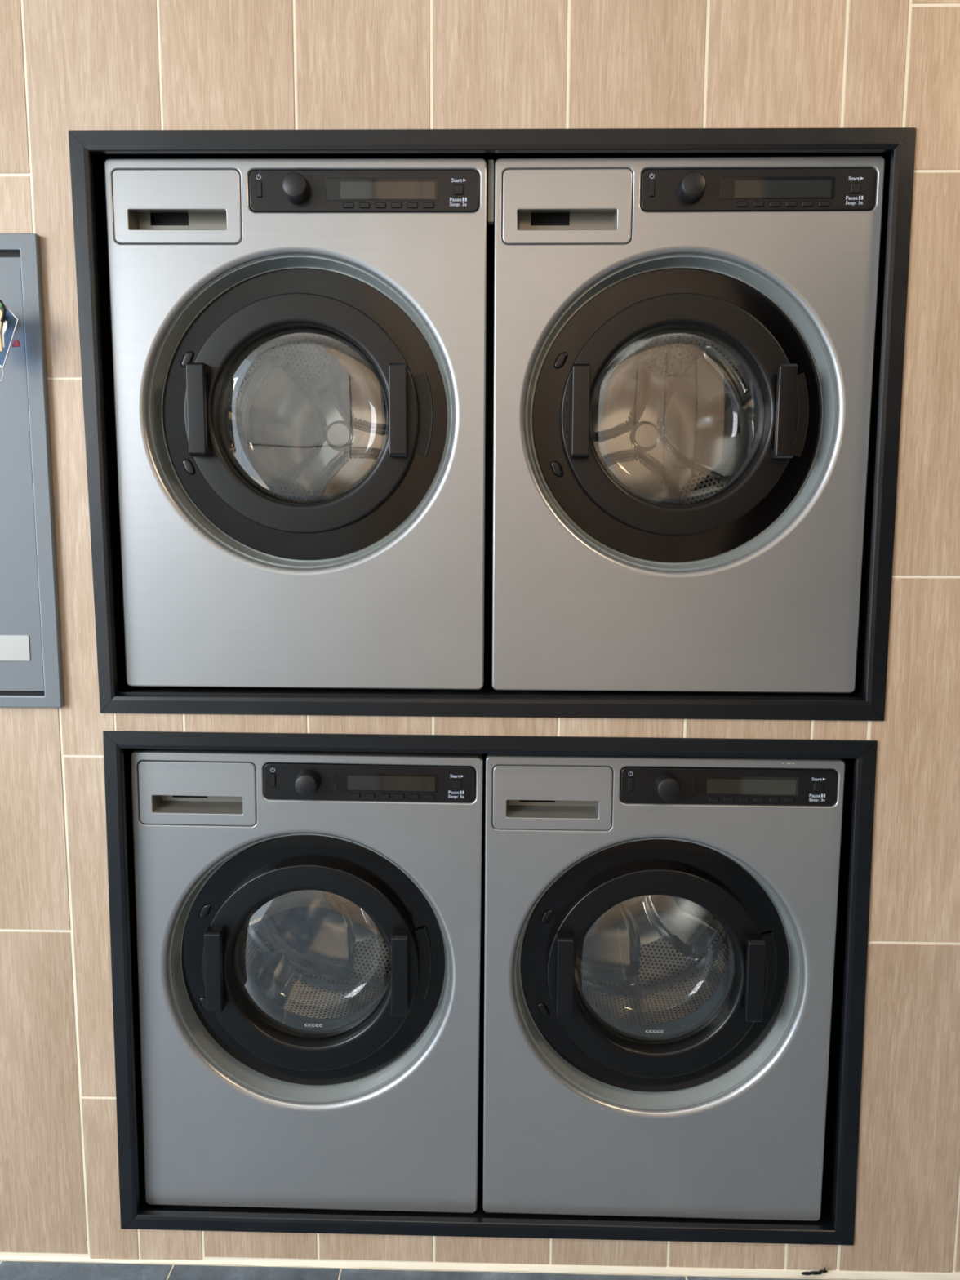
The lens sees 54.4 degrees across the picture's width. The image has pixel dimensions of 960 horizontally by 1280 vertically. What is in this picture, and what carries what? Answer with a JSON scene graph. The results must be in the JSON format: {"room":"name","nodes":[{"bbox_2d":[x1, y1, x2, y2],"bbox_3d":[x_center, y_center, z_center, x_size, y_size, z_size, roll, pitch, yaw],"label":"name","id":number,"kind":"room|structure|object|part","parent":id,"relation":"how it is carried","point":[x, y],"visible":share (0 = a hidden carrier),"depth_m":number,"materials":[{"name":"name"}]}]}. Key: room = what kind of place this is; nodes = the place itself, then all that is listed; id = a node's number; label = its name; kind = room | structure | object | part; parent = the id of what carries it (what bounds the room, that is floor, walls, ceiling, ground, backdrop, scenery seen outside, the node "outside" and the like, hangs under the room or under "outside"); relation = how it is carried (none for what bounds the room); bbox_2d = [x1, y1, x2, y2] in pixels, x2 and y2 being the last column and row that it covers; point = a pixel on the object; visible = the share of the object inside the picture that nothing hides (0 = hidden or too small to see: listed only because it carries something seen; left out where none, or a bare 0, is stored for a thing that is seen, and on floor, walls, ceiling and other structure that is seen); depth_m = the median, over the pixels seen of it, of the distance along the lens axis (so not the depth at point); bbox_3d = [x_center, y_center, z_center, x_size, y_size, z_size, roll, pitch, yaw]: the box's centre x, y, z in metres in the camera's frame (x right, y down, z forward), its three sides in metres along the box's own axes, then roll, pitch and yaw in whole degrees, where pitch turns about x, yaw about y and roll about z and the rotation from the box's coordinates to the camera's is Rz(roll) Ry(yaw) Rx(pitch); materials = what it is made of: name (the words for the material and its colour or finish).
{"room":"laundry","nodes":[
{"label":"laundry","id":0,"kind":"room"},
{"bbox_2d":[0,1259,889,1279],"bbox_3d":[-0.530,1.383,-0.428,5.400,0.050,4.220,0,7,1],"label":"floor","id":1,"kind":"structure","parent":0,"point":[10,1269],"depth_m":1.62,"materials":[{"name":"grey tile"}]},
{"bbox_2d":[0,0,959,1275],"bbox_3d":[0.074,-0.315,1.450,4.100,2.850,0.022,0,7,1],"label":"wall","id":2,"kind":"structure","parent":0,"point":[66,65],"depth_m":1.46,"materials":[{"name":"beige tile"}]},
{"bbox_2d":[0,233,64,707],"bbox_3d":[-0.955,-0.256,1.474,0.561,0.733,0.012,0,7,1],"label":"upper cabinet","id":3,"kind":"object","parent":2,"relation":"attached to","point":[31,665],"visible":1,"depth_m":1.47,"materials":[{"name":"grey metal"}]},
{"bbox_2d":[0,299,20,381],"bbox_3d":[-0.724,-0.453,1.419,0.070,0.127,0.058,0,7,1],"label":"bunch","id":4,"kind":"object","parent":3,"relation":"hanging from","point":[2,313],"visible":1,"depth_m":1.39,"materials":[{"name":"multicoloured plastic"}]},
{"bbox_3d":[-0.718,-0.493,1.389,0.026,0.040,0.005,0,7,1],"label":"cord","id":5,"kind":"part","parent":4,"relation":"part of","materials":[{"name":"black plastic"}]},
{"bbox_3d":[-0.955,-0.253,1.475,0.505,0.672,0.007,0,7,1],"label":"door","id":6,"kind":"part","parent":3,"relation":"part of","materials":[{"name":"grey metal"}]},
{"bbox_2d":[0,1255,959,1279],"bbox_3d":[0.068,1.091,1.625,4.100,0.030,0.007,0,7,1],"label":"trim","id":7,"kind":"structure","parent":2,"relation":"attached to","point":[709,1272],"depth_m":1.62,"materials":[{"name":"beige tile"}]},
{"bbox_2d":[102,730,877,1244],"bbox_3d":[0.017,0.553,1.893,1.272,0.892,0.668,0,7,1],"label":"frame","id":8,"kind":"object","parent":2,"relation":"attached to","point":[836,1224],"visible":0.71,"depth_m":1.59,"materials":[{"name":"black paint"}]},
{"bbox_3d":[-0.608,0.589,1.583,0.038,0.889,0.014,0,7,1],"label":"rail","id":9,"kind":"part","parent":8,"relation":"part of","materials":[{"name":"black metal"}]},
{"bbox_3d":[-0.598,0.559,1.915,0.003,0.869,0.648,0,7,1],"label":"liner panel","id":10,"kind":"part","parent":8,"relation":"part of","materials":[{"name":"black metal"}]},
{"bbox_2d":[130,748,484,1213],"bbox_3d":[-0.289,0.565,1.876,0.602,0.839,0.604,1,7,1],"label":"washing machine","id":11,"kind":"object","parent":8,"relation":"in","point":[309,924],"visible":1,"depth_m":1.62,"materials":[{"name":"grey metal"}]},
{"bbox_3d":[-0.474,0.257,1.568,0.197,0.108,0.010,1,7,1],"label":"detergent drawer","id":12,"kind":"part","parent":11,"relation":"part of","materials":[{"name":"silver metal"}]},
{"bbox_3d":[-0.453,0.563,1.597,0.027,0.144,0.030,1,7,1],"label":"handle","id":13,"kind":"part","parent":11,"relation":"part of","materials":[{"name":"black plastic"}]},
{"bbox_3d":[-0.294,0.566,1.629,0.278,0.278,0.007,1,7,1],"label":"door pane","id":14,"kind":"part","parent":11,"relation":"part of","materials":[{"name":"clear glass"}]},
{"bbox_3d":[-0.287,0.238,1.545,0.042,0.042,0.026,1,7,1],"label":"knob","id":15,"kind":"part","parent":11,"relation":"part of","materials":[{"name":"black plastic"}]},
{"bbox_3d":[-0.293,0.565,1.640,0.464,0.464,0.006,1,7,1],"label":"door","id":16,"kind":"part","parent":11,"relation":"part of","materials":[{"name":"black plastic"}]},
{"bbox_2d":[250,898,391,973],"bbox_3d":[-0.293,0.560,1.679,0.278,0.278,0.086,1,7,1],"label":"drum","id":17,"kind":"object","parent":11,"relation":"on","point":[259,907],"depth_m":1.66,"materials":[{"name":"silver metal"}]},
{"bbox_3d":[-0.184,0.238,1.560,0.353,0.061,0.009,1,7,1],"label":"control panel","id":18,"kind":"part","parent":11,"relation":"part of","materials":[{"name":"black plastic"}]},
{"bbox_3d":[-0.136,0.568,1.591,0.027,0.144,0.030,1,7,1],"label":"handle","id":19,"kind":"part","parent":11,"relation":"part of","materials":[{"name":"black plastic"}]},
{"bbox_3d":[0.023,0.523,2.224,1.231,0.869,0.004,0,7,1],"label":"panel","id":20,"kind":"part","parent":8,"relation":"part of","materials":[{"name":"black"}]},
{"bbox_3d":[0.014,0.986,1.955,1.225,0.018,0.648,0,7,1],"label":"liner panel","id":21,"kind":"part","parent":8,"relation":"part of","materials":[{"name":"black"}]},
{"bbox_3d":[0.007,1.022,1.623,1.271,0.027,0.014,0,7,1],"label":"rail","id":22,"kind":"part","parent":8,"relation":"part of","materials":[{"name":"black metal"}]},
{"bbox_3d":[0.011,0.169,1.515,1.250,0.034,0.014,0,7,1],"label":"rail","id":23,"kind":"part","parent":8,"relation":"part of","materials":[{"name":"black metal"}]},
{"bbox_2d":[483,753,844,1221],"bbox_3d":[0.309,0.569,1.857,0.592,0.831,0.603,1,7,2],"label":"washing machine","id":24,"kind":"object","parent":8,"relation":"in","point":[660,931],"visible":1,"depth_m":1.61,"materials":[{"name":"grey metal"}]},
{"bbox_3d":[0.120,0.262,1.551,0.197,0.108,0.010,1,7,2],"label":"detergent drawer","id":25,"kind":"part","parent":24,"relation":"part of","materials":[{"name":"silver metal"}]},
{"bbox_3d":[0.143,0.568,1.580,0.027,0.144,0.030,1,7,2],"label":"handle","id":26,"kind":"part","parent":24,"relation":"part of","materials":[{"name":"black plastic"}]},
{"bbox_2d":[574,907,721,971],"bbox_3d":[0.304,0.564,1.661,0.278,0.278,0.086,1,7,2],"label":"drum","id":27,"kind":"object","parent":24,"relation":"on","point":[716,920],"depth_m":1.64,"materials":[{"name":"silver metal"}]},
{"bbox_3d":[0.303,0.568,1.622,0.464,0.464,0.006,1,7,2],"label":"door","id":28,"kind":"part","parent":24,"relation":"part of","materials":[{"name":"black plastic"}]},
{"bbox_3d":[0.303,0.570,1.611,0.278,0.278,0.007,1,7,2],"label":"door pane","id":29,"kind":"part","parent":24,"relation":"part of","materials":[{"name":"clear glass"}]},
{"bbox_3d":[0.307,0.241,1.527,0.042,0.042,0.026,1,7,2],"label":"knob","id":30,"kind":"part","parent":24,"relation":"part of","materials":[{"name":"black plastic"}]},
{"bbox_3d":[0.410,0.241,1.541,0.353,0.061,0.009,1,7,2],"label":"control panel","id":31,"kind":"part","parent":24,"relation":"part of","materials":[{"name":"black plastic"}]},
{"bbox_3d":[0.460,0.571,1.571,0.027,0.144,0.030,1,7,2],"label":"handle","id":32,"kind":"part","parent":24,"relation":"part of","materials":[{"name":"black plastic"}]},
{"bbox_3d":[0.630,0.568,1.887,0.003,0.869,0.648,0,7,1],"label":"liner panel","id":33,"kind":"part","parent":8,"relation":"part of","materials":[{"name":"black metal"}]},
{"bbox_3d":[0.625,0.600,1.555,0.040,0.886,0.014,0,7,1],"label":"rail","id":34,"kind":"part","parent":8,"relation":"part of","materials":[{"name":"black metal"}]},
{"bbox_2d":[68,127,916,720],"bbox_3d":[0.021,-0.361,1.777,1.269,0.895,0.668,0,7,1],"label":"frame","id":35,"kind":"object","parent":2,"relation":"attached to","point":[896,145],"visible":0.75,"depth_m":1.47,"materials":[{"name":"black paint"}]},
{"bbox_3d":[-0.606,-0.325,1.467,0.031,0.893,0.014,0,7,1],"label":"rail","id":36,"kind":"part","parent":35,"relation":"part of","materials":[{"name":"black metal"}]},
{"bbox_3d":[-0.594,-0.372,1.797,0.003,0.860,0.648,0,7,1],"label":"liner panel","id":37,"kind":"part","parent":35,"relation":"part of","materials":[{"name":"black metal"}]},
{"bbox_2d":[104,158,488,689],"bbox_3d":[-0.281,-0.362,1.752,0.593,0.830,0.602,1,7,1],"label":"washing machine","id":38,"kind":"object","parent":35,"relation":"in","point":[300,346],"visible":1,"depth_m":1.50,"materials":[{"name":"silver metal"}]},
{"bbox_3d":[-0.468,-0.669,1.444,0.197,0.108,0.010,0,7,1],"label":"detergent drawer","id":39,"kind":"part","parent":38,"relation":"part of","materials":[{"name":"silver metal"}]},
{"bbox_3d":[-0.445,-0.363,1.475,0.027,0.144,0.030,0,7,1],"label":"handle","id":40,"kind":"part","parent":38,"relation":"part of","materials":[{"name":"black plastic"}]},
{"bbox_3d":[-0.280,-0.689,1.421,0.042,0.042,0.026,0,7,1],"label":"knob","id":41,"kind":"part","parent":38,"relation":"part of","materials":[{"name":"black plastic"}]},
{"bbox_3d":[-0.285,-0.363,1.518,0.464,0.464,0.006,0,7,1],"label":"door","id":42,"kind":"part","parent":38,"relation":"part of","materials":[{"name":"black plastic"}]},
{"bbox_2d":[308,370,389,500],"bbox_3d":[-0.284,-0.368,1.556,0.278,0.278,0.086,0,7,1],"label":"drum","id":43,"kind":"object","parent":38,"relation":"on","point":[384,392],"depth_m":1.54,"materials":[{"name":"silver metal"}]},
{"bbox_3d":[-0.178,-0.690,1.436,0.353,0.061,0.009,0,7,1],"label":"control panel","id":44,"kind":"part","parent":38,"relation":"part of","materials":[{"name":"black plastic"}]},
{"bbox_3d":[-0.128,-0.360,1.469,0.027,0.144,0.030,0,7,1],"label":"handle","id":45,"kind":"part","parent":38,"relation":"part of","materials":[{"name":"black plastic"}]},
{"bbox_3d":[0.027,-0.409,2.106,1.231,0.860,0.004,0,7,1],"label":"panel","id":46,"kind":"part","parent":35,"relation":"part of","materials":[{"name":"black metal"}]},
{"bbox_3d":[0.018,0.054,1.836,1.225,0.010,0.648,0,7,1],"label":"liner panel","id":47,"kind":"part","parent":35,"relation":"part of","materials":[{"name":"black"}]},
{"bbox_3d":[0.021,-0.793,1.729,1.225,0.003,0.648,0,7,1],"label":"liner panel","id":48,"kind":"part","parent":35,"relation":"part of","materials":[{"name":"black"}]},
{"bbox_3d":[0.014,0.108,1.507,1.262,0.032,0.014,0,7,1],"label":"rail","id":49,"kind":"part","parent":35,"relation":"part of","materials":[{"name":"black metal"}]},
{"bbox_3d":[0.012,-0.748,1.399,1.263,0.032,0.014,0,7,1],"label":"rail","id":50,"kind":"part","parent":35,"relation":"part of","materials":[{"name":"black metal"}]},
{"bbox_2d":[488,155,884,693],"bbox_3d":[0.316,-0.358,1.739,0.597,0.828,0.598,0,7,1],"label":"washing machine","id":51,"kind":"object","parent":35,"relation":"in","point":[684,347],"depth_m":1.49,"materials":[{"name":"silver metal"}]},
{"bbox_3d":[0.017,-0.693,1.445,0.009,0.091,0.016,0,7,1],"label":"spacer strip","id":52,"kind":"part","parent":51,"relation":"part of","materials":[{"name":"grey metal"}]},
{"bbox_3d":[0.133,-0.663,1.431,0.197,0.108,0.010,0,7,1],"label":"detergent drawer","id":53,"kind":"part","parent":51,"relation":"part of","materials":[{"name":"silver metal"}]},
{"bbox_3d":[0.157,-0.358,1.462,0.027,0.144,0.030,0,7,1],"label":"handle","id":54,"kind":"part","parent":51,"relation":"part of","materials":[{"name":"black plastic"}]},
{"bbox_2d":[590,379,669,502],"bbox_3d":[0.318,-0.363,1.543,0.278,0.278,0.086,0,7,1],"label":"drum","id":55,"kind":"object","parent":51,"relation":"on","point":[592,411],"depth_m":1.53,"materials":[{"name":"silver metal"}]},
{"bbox_3d":[0.317,-0.358,1.505,0.464,0.464,0.006,0,7,1],"label":"door","id":56,"kind":"part","parent":51,"relation":"part of","materials":[{"name":"black plastic"}]},
{"bbox_3d":[0.320,-0.684,1.407,0.042,0.042,0.026,0,7,1],"label":"knob","id":57,"kind":"part","parent":51,"relation":"part of","materials":[{"name":"black plastic"}]},
{"bbox_3d":[0.423,-0.685,1.421,0.353,0.061,0.009,0,7,1],"label":"control panel","id":58,"kind":"part","parent":51,"relation":"part of","materials":[{"name":"black plastic"}]},
{"bbox_3d":[0.474,-0.355,1.454,0.027,0.144,0.030,0,7,1],"label":"handle","id":59,"kind":"part","parent":51,"relation":"part of","materials":[{"name":"black plastic"}]},
{"bbox_3d":[0.633,-0.364,1.769,0.003,0.860,0.648,0,7,1],"label":"liner panel","id":60,"kind":"part","parent":35,"relation":"part of","materials":[{"name":"black metal"}]},
{"bbox_3d":[0.630,-0.314,1.439,0.035,0.891,0.014,0,7,1],"label":"rail","id":61,"kind":"part","parent":35,"relation":"part of","materials":[{"name":"black metal"}]}
]}

